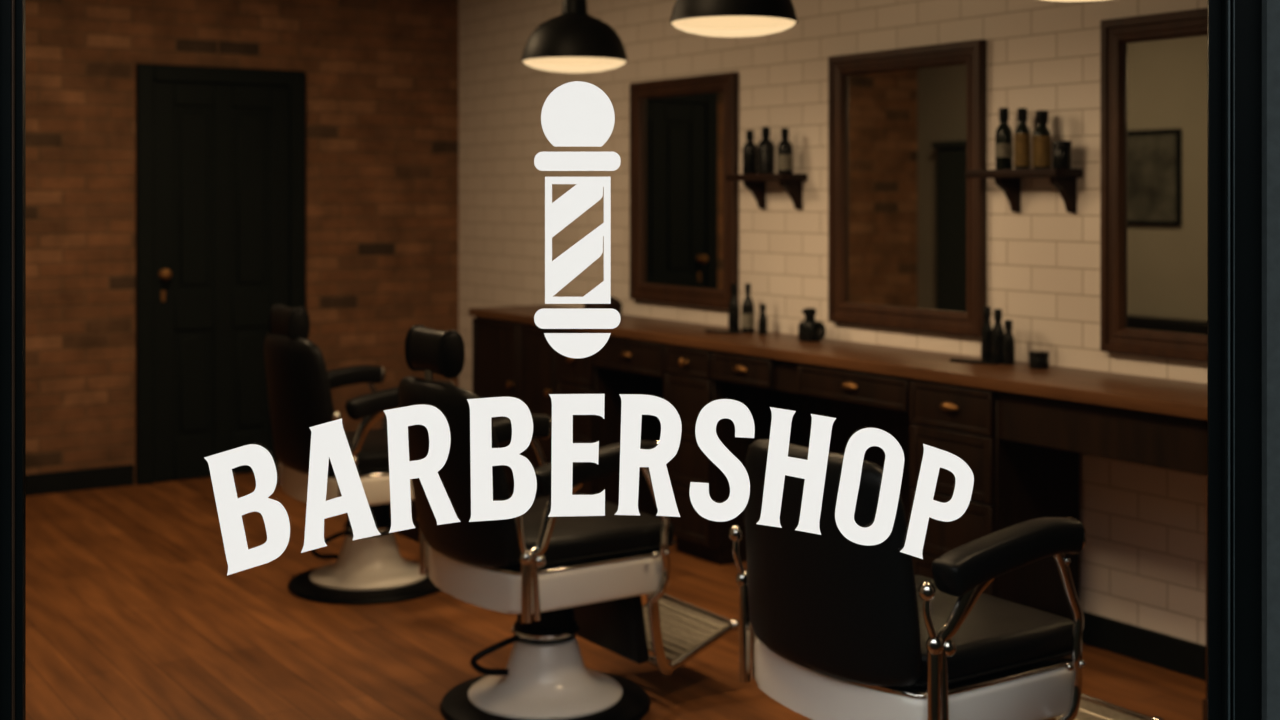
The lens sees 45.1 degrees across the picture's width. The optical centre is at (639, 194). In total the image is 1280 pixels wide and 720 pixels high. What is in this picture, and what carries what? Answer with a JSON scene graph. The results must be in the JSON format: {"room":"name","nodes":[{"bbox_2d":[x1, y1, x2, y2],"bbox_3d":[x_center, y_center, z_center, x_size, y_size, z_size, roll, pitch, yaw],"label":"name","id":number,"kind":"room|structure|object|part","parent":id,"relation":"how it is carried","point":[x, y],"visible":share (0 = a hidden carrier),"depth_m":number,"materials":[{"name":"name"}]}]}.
{"room":"shop front exterior","nodes":[
{"label":"shop front exterior","id":0,"kind":"room"},
{"bbox_2d":[26,0,458,483],"bbox_3d":[-2.583,0.080,7.944,3.820,2.800,0.100,0,0,-34],"label":"wall","id":1,"kind":"structure","parent":0,"point":[382,76],"depth_m":8.20,"materials":[{"name":"red brick"}]},
{"bbox_2d":[26,464,133,495],"bbox_3d":[-3.322,1.427,7.384,1.770,0.105,0.018,0,0,-34],"label":"baseboard","id":2,"kind":"structure","parent":1,"relation":"attached to","point":[122,475],"depth_m":7.71,"materials":[{"name":"black paint"}]},
{"bbox_2d":[136,64,305,484],"bbox_3d":[-2.179,0.405,8.093,0.900,2.150,0.098,0,0,-34],"label":"door","id":3,"kind":"structure","parent":1,"relation":"in","point":[221,151],"depth_m":8.08,"materials":[{"name":"black paint"}]},
{"bbox_3d":[-2.454,0.520,7.937,0.024,0.060,0.006,0,0,-33],"label":"keyhole plate","id":4,"kind":"part","parent":3,"relation":"part of","materials":[{"name":"gold metal"}]},
{"bbox_3d":[-2.434,0.405,7.908,0.060,0.060,0.072,0,0,-33],"label":"knob","id":5,"kind":"part","parent":3,"relation":"part of","materials":[{"name":"gold metal"}]},
{"bbox_2d":[26,472,1205,719],"bbox_3d":[-0.349,1.510,4.567,3.820,0.060,8.197,0,0,-34],"label":"floor","id":6,"kind":"structure","parent":0,"point":[134,611],"depth_m":5.12,"materials":[{"name":"brown wood"}]},
{"bbox_2d":[264,304,454,604],"bbox_3d":[-0.954,0.945,5.917,0.935,1.071,0.708,0,0,-34],"label":"barber chair","id":7,"kind":"object","parent":6,"relation":"on","point":[372,570],"visible":0.59,"depth_m":5.65,"materials":[{"name":"black leather"}]},
{"bbox_3d":[-1.387,1.022,6.007,0.077,0.216,0.034,0,0,-33],"label":"hinge post","id":8,"kind":"part","parent":7,"relation":"part of","materials":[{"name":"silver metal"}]},
{"bbox_3d":[-1.276,0.760,5.703,0.162,0.491,0.536,0,0,-33],"label":"backrest","id":9,"kind":"part","parent":7,"relation":"part of","materials":[{"name":"black leather"}]},
{"bbox_3d":[-1.159,1.310,5.790,0.159,0.108,0.077,0,0,-7],"label":"pump lever","id":10,"kind":"part","parent":7,"relation":"part of","materials":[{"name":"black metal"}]},
{"bbox_3d":[-1.068,0.850,5.463,0.048,0.167,0.034,0,0,-33],"label":"lever","id":11,"kind":"part","parent":7,"relation":"part of","materials":[{"name":"silver metal"}]},
{"bbox_3d":[-1.042,1.013,5.858,0.552,0.010,0.572,0,0,-33],"label":"seat trim","id":12,"kind":"part","parent":7,"relation":"part of","materials":[{"name":"silver metal"}]},
{"bbox_3d":[-1.039,1.022,5.483,0.077,0.216,0.034,0,0,-33],"label":"hinge post","id":13,"kind":"part","parent":7,"relation":"part of","materials":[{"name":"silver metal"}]},
{"bbox_3d":[-1.221,0.742,6.117,0.402,0.119,0.076,0,0,-33],"label":"armrest","id":14,"kind":"part","parent":7,"relation":"part of","materials":[{"name":"black leather"}]},
{"bbox_3d":[-1.016,0.970,5.875,0.540,0.076,0.544,0,0,-33],"label":"seat","id":15,"kind":"part","parent":7,"relation":"part of","materials":[{"name":"black leather"}]},
{"bbox_3d":[-0.870,0.944,5.611,0.474,0.410,0.048,0,0,-33],"label":"arm frame","id":16,"kind":"part","parent":7,"relation":"part of","materials":[{"name":"silver metal"}]},
{"bbox_3d":[-1.202,0.944,6.113,0.474,0.410,0.048,0,0,-33],"label":"arm frame","id":17,"kind":"part","parent":7,"relation":"part of","materials":[{"name":"silver metal"}]},
{"bbox_3d":[-0.873,0.742,5.592,0.402,0.119,0.076,0,0,-33],"label":"armrest","id":18,"kind":"part","parent":7,"relation":"part of","materials":[{"name":"black leather"}]},
{"bbox_2d":[472,317,559,497],"bbox_3d":[-0.465,1.048,7.584,0.440,0.865,0.838,0,0,-34],"label":"base cabinet","id":19,"kind":"object","parent":6,"relation":"on","point":[517,360],"visible":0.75,"depth_m":7.45,"materials":[{"name":"brown wood"}]},
{"bbox_3d":[-0.714,1.010,7.637,0.025,0.774,0.459,0,0,-33],"label":"door","id":20,"kind":"part","parent":19,"relation":"part of","materials":[{"name":"brown wood"}]},
{"bbox_3d":[-0.628,0.916,7.463,0.034,0.034,0.034,0,0,-33],"label":"knob","id":21,"kind":"part","parent":19,"relation":"part of","materials":[{"name":"gold metal"}]},
{"bbox_3d":[-0.485,1.010,7.291,0.025,0.774,0.359,0,0,-33],"label":"door","id":22,"kind":"part","parent":19,"relation":"part of","materials":[{"name":"brown wood"}]},
{"bbox_3d":[-0.427,0.916,7.159,0.034,0.034,0.034,0,0,-33],"label":"knob","id":23,"kind":"part","parent":19,"relation":"part of","materials":[{"name":"gold metal"}]},
{"bbox_2d":[398,325,738,719],"bbox_3d":[-0.212,0.923,4.513,0.967,1.113,0.708,0,0,-34],"label":"barber chair","id":24,"kind":"object","parent":6,"relation":"on","point":[564,578],"visible":0.79,"depth_m":4.31,"materials":[{"name":"black leather"}]},
{"bbox_3d":[-0.631,1.035,4.612,0.077,0.192,0.034,0,0,-33],"label":"hinge post","id":25,"kind":"part","parent":24,"relation":"part of","materials":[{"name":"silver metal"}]},
{"bbox_3d":[-0.585,0.501,4.266,0.010,0.097,0.036,0,0,-33],"label":"headrest post","id":26,"kind":"part","parent":24,"relation":"part of","materials":[{"name":"black metal"}]},
{"bbox_3d":[-0.535,0.760,4.299,0.191,0.491,0.536,0,0,-33],"label":"backrest","id":27,"kind":"part","parent":24,"relation":"part of","materials":[{"name":"black leather"}]},
{"bbox_3d":[-0.404,1.310,4.395,0.159,0.108,0.077,0,0,-7],"label":"pump lever","id":28,"kind":"part","parent":24,"relation":"part of","materials":[{"name":"black metal"}]},
{"bbox_3d":[-0.312,0.863,4.068,0.048,0.193,0.034,0,0,-33],"label":"lever","id":29,"kind":"part","parent":24,"relation":"part of","materials":[{"name":"silver metal"}]},
{"bbox_3d":[-0.466,0.742,4.723,0.402,0.119,0.076,0,0,-33],"label":"armrest","id":30,"kind":"part","parent":24,"relation":"part of","materials":[{"name":"black leather"}]},
{"bbox_3d":[-0.284,1.035,4.088,0.077,0.192,0.034,0,0,-33],"label":"hinge post","id":31,"kind":"part","parent":24,"relation":"part of","materials":[{"name":"silver metal"}]},
{"bbox_3d":[-0.447,0.944,4.718,0.474,0.410,0.048,0,0,-33],"label":"arm frame","id":32,"kind":"part","parent":24,"relation":"part of","materials":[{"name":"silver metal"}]},
{"bbox_3d":[-0.287,1.013,4.463,0.552,0.010,0.572,0,0,-33],"label":"seat trim","id":33,"kind":"part","parent":24,"relation":"part of","materials":[{"name":"silver metal"}]},
{"bbox_3d":[-0.261,0.970,4.480,0.540,0.076,0.544,0,0,-33],"label":"seat","id":34,"kind":"part","parent":24,"relation":"part of","materials":[{"name":"black leather"}]},
{"bbox_3d":[-0.118,0.742,4.197,0.402,0.119,0.076,0,0,-33],"label":"armrest","id":35,"kind":"part","parent":24,"relation":"part of","materials":[{"name":"black leather"}]},
{"bbox_3d":[-0.115,0.944,4.216,0.474,0.410,0.048,0,0,-33],"label":"arm frame","id":36,"kind":"part","parent":24,"relation":"part of","materials":[{"name":"silver metal"}]},
{"bbox_3d":[0.087,1.325,4.710,0.205,0.083,0.380,0,0,-33],"label":"foot plate","id":37,"kind":"part","parent":24,"relation":"part of","materials":[{"name":"metal"}]},
{"bbox_3d":[0.080,1.325,4.706,0.268,0.117,0.426,0,0,-33],"label":"footrest frame","id":38,"kind":"part","parent":24,"relation":"part of","materials":[{"name":"silver metal"}]},
{"bbox_2d":[556,329,663,517],"bbox_3d":[-0.145,1.048,7.100,0.440,0.865,0.318,0,0,-34],"label":"base cabinet","id":39,"kind":"object","parent":6,"relation":"on","point":[575,375],"visible":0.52,"depth_m":6.94,"materials":[{"name":"brown wood"}]},
{"bbox_3d":[-0.294,0.990,7.002,0.025,0.254,0.306,0,0,-33],"label":"drawer","id":40,"kind":"part","parent":39,"relation":"part of","materials":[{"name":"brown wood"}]},
{"bbox_3d":[-0.294,0.740,7.002,0.025,0.234,0.306,0,0,-33],"label":"drawer","id":41,"kind":"part","parent":39,"relation":"part of","materials":[{"name":"brown wood"}]},
{"bbox_3d":[-0.294,1.260,7.002,0.025,0.274,0.306,0,0,-33],"label":"drawer","id":42,"kind":"part","parent":39,"relation":"part of","materials":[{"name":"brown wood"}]},
{"bbox_2d":[664,344,786,564],"bbox_3d":[0.343,1.048,6.362,0.440,0.865,0.328,0,0,-34],"label":"base cabinet","id":43,"kind":"object","parent":6,"relation":"on","point":[689,386],"visible":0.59,"depth_m":6.22,"materials":[{"name":"brown wood"}]},
{"bbox_3d":[0.174,0.677,6.250,0.034,0.034,0.034,0,0,-33],"label":"knob","id":44,"kind":"part","parent":43,"relation":"part of","materials":[{"name":"gold metal"}]},
{"bbox_3d":[0.195,0.677,6.264,0.025,0.109,0.316,0,0,-33],"label":"drawer","id":45,"kind":"part","parent":43,"relation":"part of","materials":[{"name":"brown wood"}]},
{"bbox_3d":[0.195,0.848,6.264,0.025,0.219,0.316,0,0,-33],"label":"drawer","id":46,"kind":"part","parent":43,"relation":"part of","materials":[{"name":"brown wood"}]},
{"bbox_3d":[0.195,1.070,6.264,0.025,0.214,0.316,0,0,-33],"label":"drawer","id":47,"kind":"part","parent":43,"relation":"part of","materials":[{"name":"brown wood"}]},
{"bbox_3d":[0.195,1.290,6.264,0.025,0.214,0.316,0,0,-33],"label":"drawer","id":48,"kind":"part","parent":43,"relation":"part of","materials":[{"name":"brown wood"}]},
{"bbox_2d":[469,305,1206,719],"bbox_3d":[0.927,1.028,5.512,0.447,0.905,5.870,0,0,-34],"label":"countertop","id":49,"kind":"structure","parent":6,"relation":"on","point":[1158,422],"depth_m":5.30,"materials":[{"name":"brown wood"}]},
{"bbox_2d":[583,296,622,316],"bbox_3d":[-0.174,0.514,7.257,0.184,0.120,0.184,0,0,-34],"label":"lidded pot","id":50,"kind":"object","parent":49,"relation":"on","point":[616,304],"visible":0.26,"depth_m":7.19,"materials":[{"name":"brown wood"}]},
{"bbox_3d":[-0.174,0.490,7.257,0.184,0.072,0.184,0,0,-33],"label":"lid","id":51,"kind":"part","parent":50,"relation":"part of","materials":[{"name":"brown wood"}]},
{"bbox_2d":[584,307,621,316],"bbox_3d":[-0.174,0.550,7.257,0.180,0.048,0.180,0,0,-33],"label":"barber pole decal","id":52,"kind":"object","parent":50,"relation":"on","point":[619,309],"depth_m":7.19},
{"bbox_3d":[-0.066,0.684,6.625,0.020,0.026,0.084,0,0,-33],"label":"cup pull","id":53,"kind":"part","parent":49,"relation":"part of","materials":[{"name":"gold metal"}]},
{"bbox_3d":[-0.051,0.690,6.635,0.025,0.134,0.546,0,0,-33],"label":"drawer","id":54,"kind":"part","parent":49,"relation":"part of","materials":[{"name":"brown wood"}]},
{"bbox_2d":[705,329,740,333],"bbox_3d":[0.347,0.569,6.429,0.170,0.011,0.036,0,0,39],"label":"comb","id":55,"kind":"object","parent":49,"relation":"on","point":[706,330],"visible":1,"depth_m":6.41,"materials":[{"name":"black plastic"}]},
{"bbox_2d":[728,283,739,330],"bbox_3d":[0.398,0.474,6.520,0.048,0.200,0.048,0,0,-34],"label":"bottle","id":56,"kind":"object","parent":49,"relation":"on","point":[733,310],"visible":0.99,"depth_m":6.50,"materials":[{"name":"black glass"}]},
{"bbox_3d":[0.381,0.669,5.951,0.020,0.026,0.084,0,0,-33],"label":"cup pull","id":57,"kind":"part","parent":49,"relation":"part of","materials":[{"name":"gold metal"}]},
{"bbox_3d":[0.395,0.675,5.961,0.025,0.104,0.379,0,0,-33],"label":"drawer","id":58,"kind":"part","parent":49,"relation":"part of","materials":[{"name":"brown wood"}]},
{"bbox_2d":[741,283,754,332],"bbox_3d":[0.451,0.472,6.439,0.055,0.205,0.055,0,0,-34],"label":"bottle","id":59,"kind":"object","parent":49,"relation":"on","point":[747,315],"visible":1,"depth_m":6.42,"materials":[{"name":"glass"}]},
{"bbox_2d":[759,304,766,334],"bbox_3d":[0.507,0.512,6.355,0.036,0.125,0.036,0,0,-34],"label":"bottle","id":60,"kind":"object","parent":49,"relation":"on","point":[762,318],"visible":1,"depth_m":6.34,"materials":[{"name":"black glass"}]},
{"bbox_2d":[798,308,825,341],"bbox_3d":[0.686,0.510,6.080,0.128,0.128,0.094,0,0,28],"label":"spray bottle","id":61,"kind":"object","parent":49,"relation":"on","point":[810,329],"visible":1,"depth_m":6.05,"materials":[{"name":"black glass"}]},
{"bbox_3d":[0.707,0.531,6.034,0.015,0.074,0.053,0,0,-33],"label":"handle","id":62,"kind":"part","parent":61,"relation":"part of","materials":[{"name":"black plastic"}]},
{"bbox_3d":[0.731,0.669,5.422,0.020,0.026,0.084,0,0,-33],"label":"cup pull","id":63,"kind":"part","parent":49,"relation":"part of","materials":[{"name":"gold metal"}]},
{"bbox_3d":[0.922,1.108,5.870,0.018,0.744,1.126,0,0,-33],"label":"panel","id":64,"kind":"part","parent":49,"relation":"part of","materials":[{"name":"brown wood"}]},
{"bbox_3d":[0.745,0.675,5.432,0.025,0.104,0.578,0,0,-33],"label":"drawer","id":65,"kind":"part","parent":49,"relation":"part of","materials":[{"name":"brown wood"}]},
{"bbox_2d":[950,358,998,364],"bbox_3d":[1.146,0.569,5.276,0.170,0.011,0.036,0,0,36],"label":"comb","id":66,"kind":"object","parent":49,"relation":"on","point":[951,359],"visible":1,"depth_m":5.26,"materials":[{"name":"black plastic"}]},
{"bbox_2d":[981,306,991,360],"bbox_3d":[1.196,0.479,5.314,0.040,0.190,0.040,0,0,-34],"label":"bottle","id":67,"kind":"object","parent":49,"relation":"on","point":[986,331],"visible":0.86,"depth_m":5.30,"materials":[{"name":"black glass"}]},
{"bbox_2d":[991,309,1004,363],"bbox_3d":[1.224,0.482,5.271,0.048,0.185,0.048,0,0,-34],"label":"bottle","id":68,"kind":"object","parent":49,"relation":"on","point":[997,334],"visible":0.94,"depth_m":5.25,"materials":[{"name":"black glass"}]},
{"bbox_2d":[1002,320,1014,364],"bbox_3d":[1.250,0.499,5.231,0.042,0.150,0.042,0,0,-34],"label":"bottle","id":69,"kind":"object","parent":49,"relation":"on","point":[1008,343],"visible":1,"depth_m":5.22,"materials":[{"name":"black glass"}]},
{"bbox_2d":[1029,351,1048,368],"bbox_3d":[1.325,0.547,5.119,0.067,0.055,0.067,0,0,-34],"label":"jar","id":70,"kind":"object","parent":49,"relation":"on","point":[1037,359],"visible":1,"depth_m":5.09,"materials":[{"name":"black glass"}]},
{"bbox_3d":[1.325,0.528,5.119,0.067,0.016,0.067,0,0,-33],"label":"lid","id":71,"kind":"part","parent":70,"relation":"part of","materials":[{"name":"black plastic"}]},
{"bbox_3d":[1.605,1.125,4.212,0.095,0.709,0.095,0,0,-33],"label":"leg","id":72,"kind":"part","parent":49,"relation":"part of","materials":[{"name":"wood"}]},
{"bbox_2d":[729,439,1162,719],"bbox_3d":[0.723,1.010,3.534,0.963,0.940,0.704,0,0,-34],"label":"barber chair","id":73,"kind":"object","parent":6,"relation":"on","point":[832,626],"visible":0.94,"depth_m":3.22,"materials":[{"name":"black leather"}]},
{"bbox_3d":[0.228,0.830,3.583,0.046,0.127,0.034,0,0,-33],"label":"lever","id":74,"kind":"part","parent":73,"relation":"part of","materials":[{"name":"silver metal"}]},
{"bbox_3d":[0.256,1.002,3.600,0.073,0.256,0.034,0,0,-33],"label":"hinge post","id":75,"kind":"part","parent":73,"relation":"part of","materials":[{"name":"silver metal"}]},
{"bbox_3d":[0.378,0.773,3.306,0.136,0.466,0.533,0,0,-33],"label":"backrest","id":76,"kind":"part","parent":73,"relation":"part of","materials":[{"name":"black leather"}]},
{"bbox_3d":[0.591,1.013,3.446,0.524,0.010,0.569,0,0,-33],"label":"seat trim","id":77,"kind":"part","parent":73,"relation":"part of","materials":[{"name":"silver metal"}]},
{"bbox_3d":[0.574,0.830,3.060,0.046,0.127,0.034,0,0,-33],"label":"lever","id":78,"kind":"part","parent":73,"relation":"part of","materials":[{"name":"silver metal"}]},
{"bbox_3d":[0.601,1.002,3.078,0.073,0.256,0.034,0,0,-33],"label":"hinge post","id":79,"kind":"part","parent":73,"relation":"part of","materials":[{"name":"silver metal"}]},
{"bbox_3d":[0.615,0.970,3.463,0.513,0.076,0.541,0,0,-33],"label":"seat","id":80,"kind":"part","parent":73,"relation":"part of","materials":[{"name":"black leather"}]},
{"bbox_3d":[0.759,0.742,3.182,0.382,0.119,0.076,0,0,-33],"label":"armrest","id":81,"kind":"part","parent":73,"relation":"part of","materials":[{"name":"black leather"}]},
{"bbox_3d":[0.761,0.944,3.200,0.450,0.410,0.048,0,0,-33],"label":"arm frame","id":82,"kind":"part","parent":73,"relation":"part of","materials":[{"name":"silver metal"}]},
{"bbox_3d":[0.986,1.305,3.708,0.284,0.120,0.378,0,0,-33],"label":"foot plate","id":83,"kind":"part","parent":73,"relation":"part of","materials":[{"name":"metal"}]},
{"bbox_3d":[0.979,1.305,3.704,0.350,0.157,0.424,0,0,-33],"label":"footrest frame","id":84,"kind":"part","parent":73,"relation":"part of","materials":[{"name":"silver metal"}]},
{"bbox_2d":[910,379,1079,621],"bbox_3d":[1.169,1.048,5.127,0.426,0.865,0.380,0,0,-34],"label":"base cabinet","id":85,"kind":"object","parent":6,"relation":"on","point":[1015,482],"visible":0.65,"depth_m":4.98,"materials":[{"name":"brown wood"}]},
{"bbox_3d":[1.000,0.687,5.015,0.020,0.026,0.084,0,0,-33],"label":"cup pull","id":86,"kind":"part","parent":85,"relation":"part of","materials":[{"name":"gold metal"}]},
{"bbox_3d":[1.015,1.085,5.025,0.025,0.204,0.368,0,0,-33],"label":"drawer","id":87,"kind":"part","parent":85,"relation":"part of","materials":[{"name":"brown wood"}]},
{"bbox_3d":[1.015,0.873,5.025,0.025,0.209,0.368,0,0,-33],"label":"drawer","id":88,"kind":"part","parent":85,"relation":"part of","materials":[{"name":"brown wood"}]},
{"bbox_3d":[1.015,0.693,5.025,0.025,0.139,0.368,0,0,-33],"label":"drawer","id":89,"kind":"part","parent":85,"relation":"part of","materials":[{"name":"brown wood"}]},
{"bbox_3d":[1.015,1.295,5.025,0.025,0.204,0.368,0,0,-33],"label":"drawer","id":90,"kind":"part","parent":85,"relation":"part of","materials":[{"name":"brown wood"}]},
{"bbox_2d":[459,0,1206,645],"bbox_3d":[1.219,0.080,5.568,0.100,2.800,8.060,0,0,-34],"label":"wall","id":91,"kind":"structure","parent":0,"point":[1143,555],"depth_m":6.20,"materials":[{"name":"white tile"}]},
{"bbox_2d":[630,72,738,308],"bbox_3d":[0.187,-0.018,7.004,0.036,1.027,0.815,0,0,-34],"label":"wall mirror","id":92,"kind":"object","parent":91,"relation":"attached to","point":[684,131],"visible":0.96,"depth_m":6.99,"materials":[{"name":"brown wood"}]},
{"bbox_2d":[643,92,722,289],"bbox_3d":[0.199,-0.018,7.012,0.006,0.875,0.663,0,0,-33],"label":"mirror glass","id":93,"kind":"object","parent":92,"relation":"attached to","point":[683,131],"depth_m":7.01,"materials":[{"name":"black mirror"}]},
{"bbox_2d":[726,173,806,209],"bbox_3d":[0.522,-0.013,6.408,0.134,0.148,0.380,0,0,-34],"label":"wall shelf","id":94,"kind":"object","parent":91,"relation":"attached to","point":[756,183],"visible":1,"depth_m":6.31,"materials":[{"name":"brown wood"}]},
{"bbox_2d":[743,130,756,173],"bbox_3d":[0.463,-0.180,6.485,0.062,0.185,0.062,0,0,-34],"label":"bottle","id":95,"kind":"object","parent":94,"relation":"on","point":[749,148],"visible":0.96,"depth_m":6.46,"materials":[{"name":"black glass"}]},
{"bbox_2d":[757,127,774,173],"bbox_3d":[0.522,-0.185,6.394,0.072,0.195,0.072,0,0,-34],"label":"bottle","id":96,"kind":"object","parent":94,"relation":"on","point":[765,148],"visible":1,"depth_m":6.37,"materials":[{"name":"black glass"}]},
{"bbox_2d":[777,128,792,173],"bbox_3d":[0.591,-0.180,6.290,0.063,0.185,0.063,0,0,-34],"label":"bottle","id":97,"kind":"object","parent":94,"relation":"on","point":[784,149],"visible":0.96,"depth_m":6.27,"materials":[{"name":"glass"}]},
{"bbox_2d":[828,39,986,336],"bbox_3d":[0.987,-0.024,5.796,0.036,1.052,0.823,0,0,-34],"label":"wall mirror","id":98,"kind":"object","parent":91,"relation":"attached to","point":[907,226],"visible":0.99,"depth_m":5.79,"materials":[{"name":"brown wood"}]},
{"bbox_2d":[846,64,965,311],"bbox_3d":[0.999,-0.024,5.804,0.006,0.900,0.671,0,0,-33],"label":"mirror glass","id":99,"kind":"object","parent":98,"relation":"attached to","point":[906,123],"depth_m":5.79,"materials":[{"name":"brown mirror"}]},
{"bbox_2d":[966,168,1082,212],"bbox_3d":[1.299,-0.013,5.234,0.134,0.148,0.405,0,0,-34],"label":"wall shelf","id":100,"kind":"object","parent":91,"relation":"attached to","point":[1064,180],"visible":1,"depth_m":5.14,"materials":[{"name":"brown wood"}]},
{"bbox_2d":[995,108,1012,168],"bbox_3d":[1.250,-0.194,5.295,0.059,0.212,0.059,0,0,-34],"label":"bottle","id":101,"kind":"object","parent":100,"relation":"on","point":[1003,135],"visible":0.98,"depth_m":5.27,"materials":[{"name":"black glass"}]},
{"bbox_2d":[1014,108,1030,168],"bbox_3d":[1.296,-0.191,5.225,0.053,0.207,0.053,0,0,-34],"label":"bottle","id":102,"kind":"object","parent":100,"relation":"on","point":[1022,136],"visible":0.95,"depth_m":5.21,"materials":[{"name":"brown glass"}]},
{"bbox_2d":[1033,110,1050,168],"bbox_3d":[1.343,-0.185,5.154,0.059,0.195,0.059,0,0,-34],"label":"bottle","id":103,"kind":"object","parent":100,"relation":"on","point":[1042,134],"visible":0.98,"depth_m":5.13,"materials":[{"name":"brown glass"}]},
{"bbox_2d":[1052,141,1071,168],"bbox_3d":[1.391,-0.133,5.082,0.062,0.090,0.062,0,0,-34],"label":"jar","id":104,"kind":"object","parent":100,"relation":"on","point":[1061,149],"visible":0.98,"depth_m":5.06,"materials":[{"name":"black glass"}]},
{"bbox_3d":[1.391,-0.164,5.082,0.062,0.027,0.062,0,0,-33],"label":"lid","id":105,"kind":"part","parent":104,"relation":"part of","materials":[{"name":"black"}]},
{"bbox_2d":[1082,611,1205,680],"bbox_3d":[1.043,1.427,5.727,0.018,0.105,7.600,0,0,-34],"label":"baseboard","id":106,"kind":"structure","parent":91,"relation":"attached to","point":[1168,652],"depth_m":4.88,"materials":[{"name":"black paint"}]},
{"bbox_2d":[1100,8,1206,361],"bbox_3d":[1.731,-0.030,4.671,0.036,1.074,0.820,0,0,-34],"label":"wall mirror","id":107,"kind":"object","parent":91,"relation":"attached to","point":[1153,67],"visible":0.61,"depth_m":4.85,"materials":[{"name":"brown wood"}]},
{"bbox_2d":[1125,35,1206,334],"bbox_3d":[1.743,-0.030,4.679,0.006,0.922,0.668,0,0,-33],"label":"mirror glass","id":108,"kind":"object","parent":107,"relation":"attached to","point":[1166,75],"depth_m":4.82,"materials":[{"name":"mirror"}]},
{"bbox_2d":[1262,0,1279,719],"bbox_3d":[0.910,0.080,2.255,5.020,2.800,0.170,0,0,0],"label":"wall","id":109,"kind":"structure","parent":0,"point":[1270,9],"depth_m":2.17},
{"bbox_2d":[0,0,1261,719],"bbox_3d":[-0.021,0.250,2.205,1.807,1.400,0.110,0,0,0],"label":"window","id":110,"kind":"structure","parent":109,"relation":"in","point":[1234,27],"depth_m":2.19,"materials":[{"name":"clear glass"}]},
{"bbox_2d":[534,81,620,357],"bbox_3d":[-0.089,0.035,2.199,0.123,0.395,0.001,0,0,0],"label":"pole","id":111,"kind":"object","parent":110,"relation":"attached to","point":[576,113],"visible":1,"depth_m":2.20,"materials":[{"name":"white paint"}]},
{"bbox_2d":[204,394,973,574],"bbox_3d":[-0.073,0.413,2.199,1.098,0.259,0.001,0,0,0],"label":"shop sign lettering","id":112,"kind":"object","parent":110,"relation":"attached to","point":[328,440],"visible":1,"depth_m":2.20,"materials":[{"name":"white paint"}]},
{"bbox_3d":[-0.349,-1.360,4.568,3.820,0.080,8.197,0,0,-33],"label":"ceiling","id":113,"kind":"structure","parent":0,"visible":0},
{"bbox_2d":[521,0,627,72],"bbox_3d":[-0.229,-0.875,5.401,0.372,0.890,0.372,0,0,-34],"label":"pendant lamp","id":114,"kind":"object","parent":113,"relation":"hanging from","point":[572,41],"visible":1,"depth_m":5.28,"materials":[{"name":"black metal"}]},
{"bbox_2d":[670,0,797,36],"bbox_3d":[0.273,-0.892,4.498,0.372,0.856,0.372,0,0,-34],"label":"pendant lamp","id":115,"kind":"object","parent":113,"relation":"hanging from","point":[713,18],"visible":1,"depth_m":4.37,"materials":[{"name":"black metal"}]},
{"bbox_3d":[0.273,-0.627,4.498,0.372,0.250,0.372,0,0,-33],"label":"lamp shade","id":116,"kind":"part","parent":115,"relation":"part of","materials":[{"name":"black metal"}]},
{"bbox_2d":[1044,0,1103,1],"bbox_3d":[0.982,-0.876,3.408,0.372,0.886,0.372,0,0,-34],"label":"pendant lamp","id":117,"kind":"object","parent":113,"relation":"hanging from","point":[1044,0],"visible":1,"depth_m":3.46,"materials":[{"name":"black metal"}]}
]}

